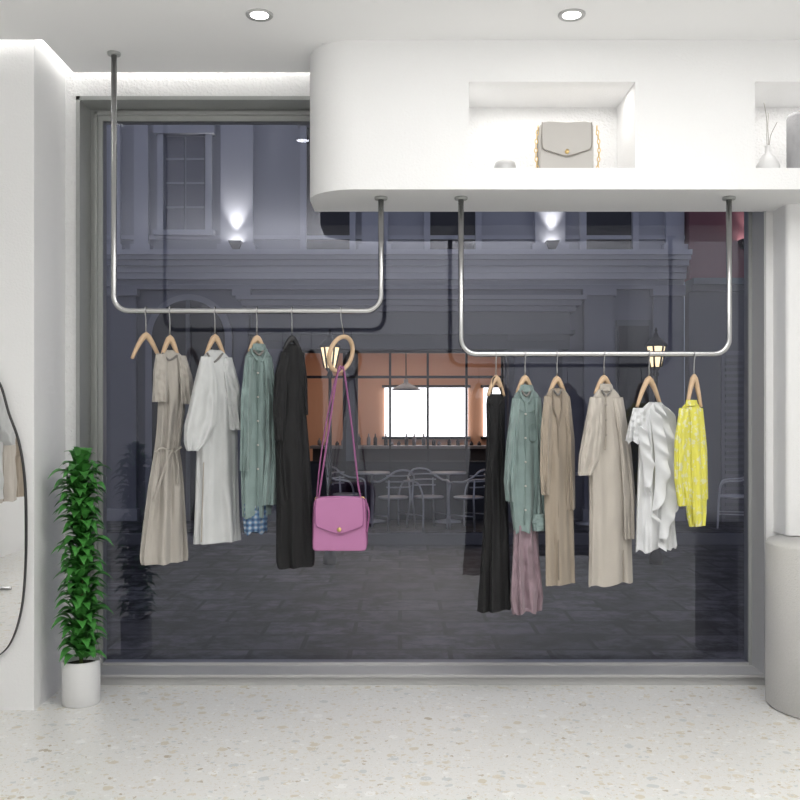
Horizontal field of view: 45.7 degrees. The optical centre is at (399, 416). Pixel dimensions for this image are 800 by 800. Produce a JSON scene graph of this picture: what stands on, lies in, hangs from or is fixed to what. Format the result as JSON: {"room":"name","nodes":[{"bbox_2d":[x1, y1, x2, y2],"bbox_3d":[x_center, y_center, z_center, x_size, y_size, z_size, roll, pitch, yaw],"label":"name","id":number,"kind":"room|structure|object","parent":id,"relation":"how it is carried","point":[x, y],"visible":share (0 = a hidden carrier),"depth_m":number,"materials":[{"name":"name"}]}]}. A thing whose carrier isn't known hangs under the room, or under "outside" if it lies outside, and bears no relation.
{"room":"clothing store","nodes":[
{"label":"clothing store","id":0,"kind":"room"},
{"bbox_2d":[0,40,64,709],"bbox_3d":[-3.236,-0.395,5.510,2.528,3.950,0.780,0,0,0],"label":"wall","id":1,"kind":"structure","parent":0,"point":[32,75],"depth_m":5.15,"materials":[{"name":"white paint"}]},
{"bbox_2d":[0,382,27,654],"bbox_3d":[-2.250,0.546,5.102,0.493,1.554,0.034,0,0,0],"label":"wall mirror","id":2,"kind":"object","parent":1,"relation":"attached to","point":[13,486],"depth_m":5.08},
{"bbox_2d":[140,350,193,565],"bbox_3d":[-1.276,0.215,5.217,0.319,1.167,0.176,0,0,-35],"label":"dress","id":3,"kind":"object","parent":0,"point":[164,541],"visible":0.98,"depth_m":5.17,"materials":[{"name":"beige fabric"}]},
{"bbox_2d":[273,344,314,569],"bbox_3d":[-0.593,0.212,5.225,0.294,1.228,0.136,0,0,-41],"label":"dress","id":4,"kind":"object","parent":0,"point":[294,506],"visible":0.98,"depth_m":5.17,"materials":[{"name":"black fabric"}]},
{"bbox_2d":[310,434,485,460],"bbox_3d":[0.400,0.945,17.650,4.100,1.270,0.600,0,0,0],"label":"countertop","id":5,"kind":"structure","parent":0,"point":[368,452],"depth_m":17.40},
{"bbox_2d":[0,685,799,799],"bbox_3d":[-0.550,1.640,1.650,7.900,0.120,8.500,0,0,0],"label":"floor","id":6,"kind":"structure","parent":0,"point":[139,742],"depth_m":4.64,"materials":[{"name":"stone"}]},
{"bbox_2d":[48,447,114,707],"bbox_3d":[-1.763,0.871,5.245,0.331,1.419,0.362,0,0,43],"label":"potted plant","id":7,"kind":"object","parent":6,"relation":"on","point":[80,670],"visible":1,"depth_m":5.20,"materials":[{"name":"green plant"}]},
{"bbox_2d":[765,535,799,718],"bbox_3d":[2.400,1.130,5.170,0.770,0.900,0.770,0,0,0],"label":"plinth","id":8,"kind":"object","parent":6,"relation":"on","point":[782,552],"visible":0.98,"depth_m":5.06,"materials":[{"name":"beige concrete"}]},
{"bbox_2d":[773,204,799,535],"bbox_3d":[2.800,0.180,5.500,1.200,2.800,0.200,0,0,0],"label":"column","id":9,"kind":"object","parent":8,"relation":"on","point":[786,219],"visible":0.97,"depth_m":5.41,"materials":[{"name":"white paint"}]},
{"bbox_2d":[0,0,799,72],"bbox_3d":[-0.550,-2.237,1.610,8.100,0.465,8.620,0,0,0],"label":"ceiling","id":10,"kind":"structure","parent":0,"point":[150,36],"depth_m":4.85,"materials":[{"name":"white paint"}]},
{"bbox_2d":[107,50,387,313],"bbox_3d":[-0.840,-1.287,5.230,1.542,1.437,0.072,0,0,0],"label":"rail","id":11,"kind":"object","parent":10,"relation":"hanging from","point":[113,54],"visible":1,"depth_m":5.22,"materials":[{"name":"silver metal"}]},
{"bbox_2d":[131,306,158,358],"bbox_3d":[-1.398,-0.464,5.230,0.176,0.297,0.036,0,0,-43],"label":"clothes hanger","id":12,"kind":"object","parent":11,"relation":"hanging from","point":[147,336],"visible":0.93,"depth_m":5.22,"materials":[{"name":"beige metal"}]},
{"bbox_2d":[161,306,178,352],"bbox_3d":[-1.266,-0.462,5.230,0.035,0.301,0.120,0,0,44],"label":"clothes hanger","id":13,"kind":"object","parent":11,"relation":"hanging from","point":[169,340],"visible":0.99,"depth_m":5.22,"materials":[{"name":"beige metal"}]},
{"bbox_2d":[205,306,224,352],"bbox_3d":[-1.018,-0.475,5.230,0.122,0.274,0.035,0,0,-45],"label":"clothes hanger","id":14,"kind":"object","parent":11,"relation":"hanging from","point":[214,338],"visible":0.99,"depth_m":5.22,"materials":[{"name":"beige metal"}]},
{"bbox_2d":[184,350,240,544],"bbox_3d":[-1.020,0.160,5.205,0.411,1.057,0.169,0,0,-45],"label":"dress","id":15,"kind":"object","parent":14,"relation":"hanging from","point":[213,419],"visible":0.94,"depth_m":5.18,"materials":[{"name":"fabric"}]},
{"bbox_2d":[248,306,263,351],"bbox_3d":[-0.787,-0.483,5.230,0.112,0.258,0.035,0,0,-45],"label":"clothes hanger","id":16,"kind":"object","parent":11,"relation":"hanging from","point":[256,339],"visible":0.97,"depth_m":5.22,"materials":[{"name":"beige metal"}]},
{"bbox_2d":[240,343,275,535],"bbox_3d":[-0.780,0.122,5.211,0.267,1.047,0.160,0,0,-37],"label":"denim shirt","id":17,"kind":"object","parent":16,"relation":"hanging from","point":[257,437],"visible":0.91,"depth_m":5.17,"materials":[{"name":"teal fabric"}]},
{"bbox_2d":[283,306,299,349],"bbox_3d":[-0.595,-0.489,5.230,0.113,0.248,0.036,0,0,-44],"label":"clothes hanger","id":18,"kind":"object","parent":11,"relation":"hanging from","point":[292,338],"visible":1,"depth_m":5.22,"materials":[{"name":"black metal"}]},
{"bbox_2d":[327,306,354,372],"bbox_3d":[-0.325,-0.426,5.230,0.057,0.373,0.209,0,0,42],"label":"hanger","id":19,"kind":"object","parent":11,"relation":"hanging from","point":[340,337],"visible":1,"depth_m":5.21,"materials":[{"name":"brown wood"}]},
{"bbox_2d":[312,365,369,550],"bbox_3d":[-0.325,0.225,5.219,0.320,1.015,0.122,0,0,0],"label":"crossbody bag","id":20,"kind":"object","parent":19,"relation":"hanging from","point":[339,523],"visible":1,"depth_m":5.18,"materials":[{"name":"pink leather"}]},
{"bbox_2d":[246,8,272,21],"bbox_3d":[-0.700,-1.999,4.730,0.136,0.012,0.136,0,0,0],"label":"recessed light","id":21,"kind":"object","parent":10,"relation":"in","point":[258,15],"visible":1,"depth_m":4.72,"materials":[{"name":"silver metal"}]},
{"bbox_2d":[494,159,515,167],"bbox_3d":[0.577,-1.365,5.220,0.120,0.083,0.120,0,0,0],"label":"ceramic jar","id":22,"kind":"object","parent":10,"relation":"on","point":[505,163],"visible":0.56,"depth_m":5.17,"materials":[{"name":"white ceramic"}]},
{"bbox_2d":[310,40,799,211],"bbox_3d":[1.449,-1.790,5.325,3.903,1.160,0.550,0,0,0],"label":"ceiling bulkhead","id":23,"kind":"object","parent":10,"relation":"attached to","point":[420,125],"depth_m":5.05,"materials":[{"name":"white paint"}]},
{"bbox_2d":[534,121,600,167],"bbox_3d":[0.915,-1.465,5.209,0.365,0.291,0.122,0,0,0],"label":"handbag","id":24,"kind":"object","parent":23,"relation":"on","point":[559,144],"visible":0.84,"depth_m":5.16,"materials":[{"name":"grey leather"}]},
{"bbox_2d":[454,196,735,356],"bbox_3d":[1.073,-0.771,5.230,1.547,0.879,0.072,0,0,0],"label":"rail","id":25,"kind":"object","parent":23,"relation":"hanging from","point":[460,199],"visible":1,"depth_m":5.22,"materials":[{"name":"silver metal"}]},
{"bbox_2d":[487,350,505,396],"bbox_3d":[0.529,-0.241,5.230,0.123,0.258,0.037,0,0,-41],"label":"clothes hanger","id":26,"kind":"object","parent":25,"relation":"hanging from","point":[497,380],"visible":1,"depth_m":5.22,"materials":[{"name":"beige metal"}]},
{"bbox_2d":[516,350,531,391],"bbox_3d":[0.688,-0.249,5.230,0.124,0.242,0.037,0,0,-40],"label":"clothes hanger","id":27,"kind":"object","parent":25,"relation":"hanging from","point":[524,379],"visible":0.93,"depth_m":5.22,"materials":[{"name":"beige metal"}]},
{"bbox_2d":[504,385,544,614],"bbox_3d":[0.690,0.454,5.206,0.338,1.260,0.144,0,0,-32],"label":"shirt","id":28,"kind":"object","parent":27,"relation":"hanging from","point":[522,484],"visible":0.85,"depth_m":5.18,"materials":[{"name":"cotton fabric"}]},
{"bbox_2d":[548,350,565,391],"bbox_3d":[0.864,-0.246,5.230,0.126,0.248,0.037,0,0,-40],"label":"clothes hanger","id":29,"kind":"object","parent":25,"relation":"hanging from","point":[556,380],"visible":0.95,"depth_m":5.22,"materials":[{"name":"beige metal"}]},
{"bbox_2d":[540,388,574,585],"bbox_3d":[0.854,0.380,5.217,0.300,1.079,0.122,0,0,-35],"label":"coat","id":30,"kind":"object","parent":29,"relation":"hanging from","point":[557,443],"visible":1,"depth_m":5.18,"materials":[{"name":"beige fabric"}]},
{"bbox_2d":[594,350,610,393],"bbox_3d":[1.123,-0.246,5.230,0.142,0.248,0.038,0,0,-38],"label":"clothes hanger","id":31,"kind":"object","parent":25,"relation":"hanging from","point":[603,379],"visible":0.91,"depth_m":5.21,"materials":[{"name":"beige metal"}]},
{"bbox_2d":[578,384,634,586],"bbox_3d":[1.122,0.372,5.207,0.472,1.107,0.131,0,0,-33],"label":"dress","id":32,"kind":"object","parent":31,"relation":"hanging from","point":[605,455],"visible":0.98,"depth_m":5.19,"materials":[{"name":"fabric"}]},
{"bbox_2d":[635,350,660,406],"bbox_3d":[1.371,-0.211,5.230,0.189,0.319,0.039,0,0,-35],"label":"clothes hanger","id":33,"kind":"object","parent":25,"relation":"hanging from","point":[649,380],"visible":0.98,"depth_m":5.22,"materials":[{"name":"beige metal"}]},
{"bbox_2d":[625,402,678,553],"bbox_3d":[1.388,0.328,5.187,0.413,0.821,0.181,0,0,-28],"label":"dress","id":34,"kind":"object","parent":33,"relation":"hanging from","point":[652,426],"visible":0.98,"depth_m":5.15,"materials":[{"name":"fabric"}]},
{"bbox_2d":[686,350,702,406],"bbox_3d":[1.619,-0.212,5.230,0.119,0.317,0.038,0,0,-39],"label":"clothes hanger","id":35,"kind":"object","parent":25,"relation":"hanging from","point":[693,382],"visible":1,"depth_m":5.22,"materials":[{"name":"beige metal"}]},
{"bbox_2d":[674,400,707,526],"bbox_3d":[1.594,0.253,5.217,0.325,0.694,0.093,0,0,-38],"label":"shirt","id":36,"kind":"object","parent":35,"relation":"hanging from","point":[690,444],"visible":1,"depth_m":5.19,"materials":[{"name":"yellow fabric"}]},
{"bbox_2d":[756,104,779,167],"bbox_3d":[2.022,-1.522,5.220,0.124,0.396,0.124,0,0,0],"label":"vase","id":37,"kind":"object","parent":23,"relation":"in","point":[768,160],"visible":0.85,"depth_m":5.19,"materials":[{"name":"white ceramic"}]},
{"bbox_2d":[786,111,799,167],"bbox_3d":[2.214,-1.494,5.220,0.170,0.341,0.170,0,0,0],"label":"vase","id":38,"kind":"object","parent":23,"relation":"on","point":[793,119],"visible":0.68,"depth_m":5.17,"materials":[{"name":"grey ceramic"}]},
{"bbox_2d":[558,8,585,21],"bbox_3d":[0.855,-1.999,4.730,0.136,0.012,0.136,0,0,0],"label":"recessed light","id":39,"kind":"object","parent":10,"relation":"in","point":[568,15],"visible":1,"depth_m":4.72,"materials":[{"name":"silver metal"}]},
{"bbox_2d":[392,353,419,389],"bbox_3d":[0.101,-0.987,16.000,0.480,1.065,0.480,0,0,0],"label":"pendant lamp","id":40,"kind":"object","parent":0,"point":[404,386],"depth_m":15.90,"materials":[{"name":"grey metal"}]},
{"bbox_2d":[65,64,782,684],"bbox_3d":[0.714,-0.395,5.750,5.372,3.950,0.300,0,0,0],"label":"wall","id":41,"kind":"structure","parent":0,"point":[76,84],"depth_m":5.60,"materials":[{"name":"white paint"}]},
{"bbox_2d":[76,96,765,673],"bbox_3d":[0.123,-0.186,5.723,4.057,3.402,0.275,0,0,0],"label":"window","id":42,"kind":"structure","parent":41,"relation":"in","point":[93,113],"depth_m":5.76,"materials":[{"name":"silver metal"}]},
{"bbox_2d":[100,665,764,676],"bbox_3d":[0.123,1.519,5.680,4.117,0.016,0.220,0,0,0],"label":"sill","id":43,"kind":"structure","parent":41,"relation":"attached to","point":[105,670],"depth_m":5.64,"materials":[{"name":"silver metal"}]},
{"bbox_2d":[382,385,500,438],"bbox_3d":[0.900,-0.095,18.465,2.500,1.050,0.070,0,0,0],"label":"window","id":44,"kind":"structure","parent":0,"point":[446,402],"depth_m":18.44,"materials":[{"name":"white glass"}]},
{"bbox_2d":[477,377,510,612],"bbox_3d":[0.532,0.419,5.236,0.250,1.286,0.109,0,0,-35],"label":"dress","id":45,"kind":"object","parent":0,"point":[494,582],"visible":0.94,"depth_m":5.19,"materials":[{"name":"black fabric"}]},
{"label":"outside","id":46,"kind":"structure","parent":0,"visible":0},
{"bbox_2d":[107,520,743,544],"bbox_3d":[0.000,1.705,13.740,28.000,0.250,1.720,0,0,0],"label":"pavement","id":47,"kind":"structure","parent":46,"point":[118,532],"depth_m":12.88,"materials":[{"name":"grey stone"}]},
{"bbox_2d":[327,466,367,520],"bbox_3d":[-0.790,1.154,13.922,0.512,0.855,0.576,0,0,21],"label":"armchair","id":48,"kind":"object","parent":47,"relation":"on","point":[353,493],"visible":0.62,"depth_m":14.03,"materials":[{"name":"silver metal"}]},
{"bbox_2d":[354,471,389,523],"bbox_3d":[-0.421,1.202,14.280,0.550,0.755,0.550,0,0,0],"label":"bistro table","id":49,"kind":"object","parent":47,"relation":"on","point":[371,473],"visible":0.77,"depth_m":14.16,"materials":[{"name":"silver metal"}]},
{"bbox_2d":[371,469,416,530],"bbox_3d":[-0.084,1.154,13.422,0.576,0.855,0.512,0,0,-31],"label":"armchair","id":50,"kind":"object","parent":47,"relation":"on","point":[388,496],"visible":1,"depth_m":13.34,"materials":[{"name":"silver metal"}]},
{"bbox_2d":[107,125,691,521],"bbox_3d":[-4.810,-2.920,14.440,18.380,9.000,0.920,0,0,0],"label":"facade","id":51,"kind":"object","parent":47,"relation":"on","point":[611,279],"visible":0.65,"depth_m":14.48,"materials":[{"name":"grey"}]},
{"bbox_2d":[228,240,242,248],"bbox_3d":[-2.490,-2.597,14.380,0.200,0.120,0.200,0,0,0],"label":"uplight","id":52,"kind":"object","parent":51,"relation":"attached to","point":[235,244],"visible":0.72,"depth_m":14.33,"materials":[{"name":"black metal"}]},
{"bbox_2d":[304,350,503,518],"bbox_3d":[0.053,0.275,14.720,3.122,2.610,0.060,0,0,0],"label":"shopfront","id":53,"kind":"object","parent":51,"relation":"attached to","point":[347,465],"visible":0.55,"depth_m":14.70,"materials":[{"name":"black metal"}]},
{"bbox_2d":[545,240,559,248],"bbox_3d":[2.305,-2.597,14.380,0.200,0.120,0.200,0,0,0],"label":"uplight","id":54,"kind":"object","parent":51,"relation":"attached to","point":[551,244],"visible":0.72,"depth_m":14.33,"materials":[{"name":"black metal"}]},
{"bbox_2d":[406,467,450,530],"bbox_3d":[0.398,1.154,13.522,0.576,0.855,0.512,0,0,-29],"label":"armchair","id":55,"kind":"object","parent":47,"relation":"on","point":[421,496],"visible":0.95,"depth_m":13.58,"materials":[{"name":"silver metal"}]},
{"bbox_2d":[432,471,465,523],"bbox_3d":[0.722,1.202,14.280,0.550,0.755,0.550,0,0,0],"label":"bistro table","id":56,"kind":"object","parent":47,"relation":"on","point":[447,473],"visible":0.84,"depth_m":14.15,"materials":[{"name":"silver metal"}]},
{"bbox_2d":[446,469,484,531],"bbox_3d":[0.988,1.154,13.422,0.512,0.855,0.576,0,0,36],"label":"armchair","id":57,"kind":"object","parent":47,"relation":"on","point":[473,497],"visible":0.78,"depth_m":13.29,"materials":[{"name":"silver metal"}]},
{"bbox_2d":[575,472,588,525],"bbox_3d":[2.800,1.202,14.000,0.550,0.755,0.550,0,0,0],"label":"bistro table","id":58,"kind":"object","parent":47,"relation":"on","point":[586,523],"visible":0.22,"depth_m":13.98,"materials":[{"name":"silver metal"}]},
{"bbox_2d":[684,212,743,521],"bbox_3d":[9.187,-2.668,14.385,9.625,8.503,0.470,0,0,0],"label":"facade","id":59,"kind":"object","parent":47,"relation":"on","point":[721,378],"visible":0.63,"depth_m":14.35,"materials":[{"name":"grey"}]},
{"bbox_2d":[737,239,743,248],"bbox_3d":[5.194,-2.597,14.250,0.200,0.120,0.200,0,0,0],"label":"uplight","id":60,"kind":"object","parent":59,"relation":"attached to","point":[741,241],"visible":0.44,"depth_m":14.26,"materials":[{"name":"black metal"}]},
{"bbox_2d":[717,476,743,527],"bbox_3d":[4.810,1.154,13.622,0.512,0.855,0.576,0,0,19],"label":"armchair","id":61,"kind":"object","parent":47,"relation":"on","point":[729,479],"visible":0.52,"depth_m":13.49,"materials":[{"name":"white metal"}]},
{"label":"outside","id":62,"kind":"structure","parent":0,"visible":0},
{"bbox_2d":[305,353,500,519],"bbox_3d":[0.100,0.030,16.750,6.400,3.300,3.700,0,0,0],"label":"cafe room","id":63,"kind":"object","parent":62,"point":[371,394],"visible":0.03,"depth_m":18.50,"materials":[{"name":"brown paint"}]},
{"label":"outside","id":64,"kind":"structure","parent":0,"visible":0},
{"bbox_2d":[107,545,743,658],"bbox_3d":[0.000,1.780,9.460,28.000,0.100,7.080,0,0,0],"label":"ground","id":65,"kind":"structure","parent":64,"point":[224,601],"depth_m":8.54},
{"bbox_2d":[319,329,340,564],"bbox_3d":[-0.825,0.341,11.200,0.270,2.778,0.270,0,0,0],"label":"street lamp","id":66,"kind":"object","parent":65,"relation":"on","point":[329,558],"visible":0.7,"depth_m":11.18,"materials":[{"name":"black metal"}]},
{"bbox_2d":[645,328,667,564],"bbox_3d":[3.018,0.335,11.200,0.270,2.790,0.270,0,0,0],"label":"street lamp","id":67,"kind":"object","parent":65,"relation":"on","point":[655,343],"visible":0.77,"depth_m":11.14,"materials":[{"name":"black metal"}]}
]}

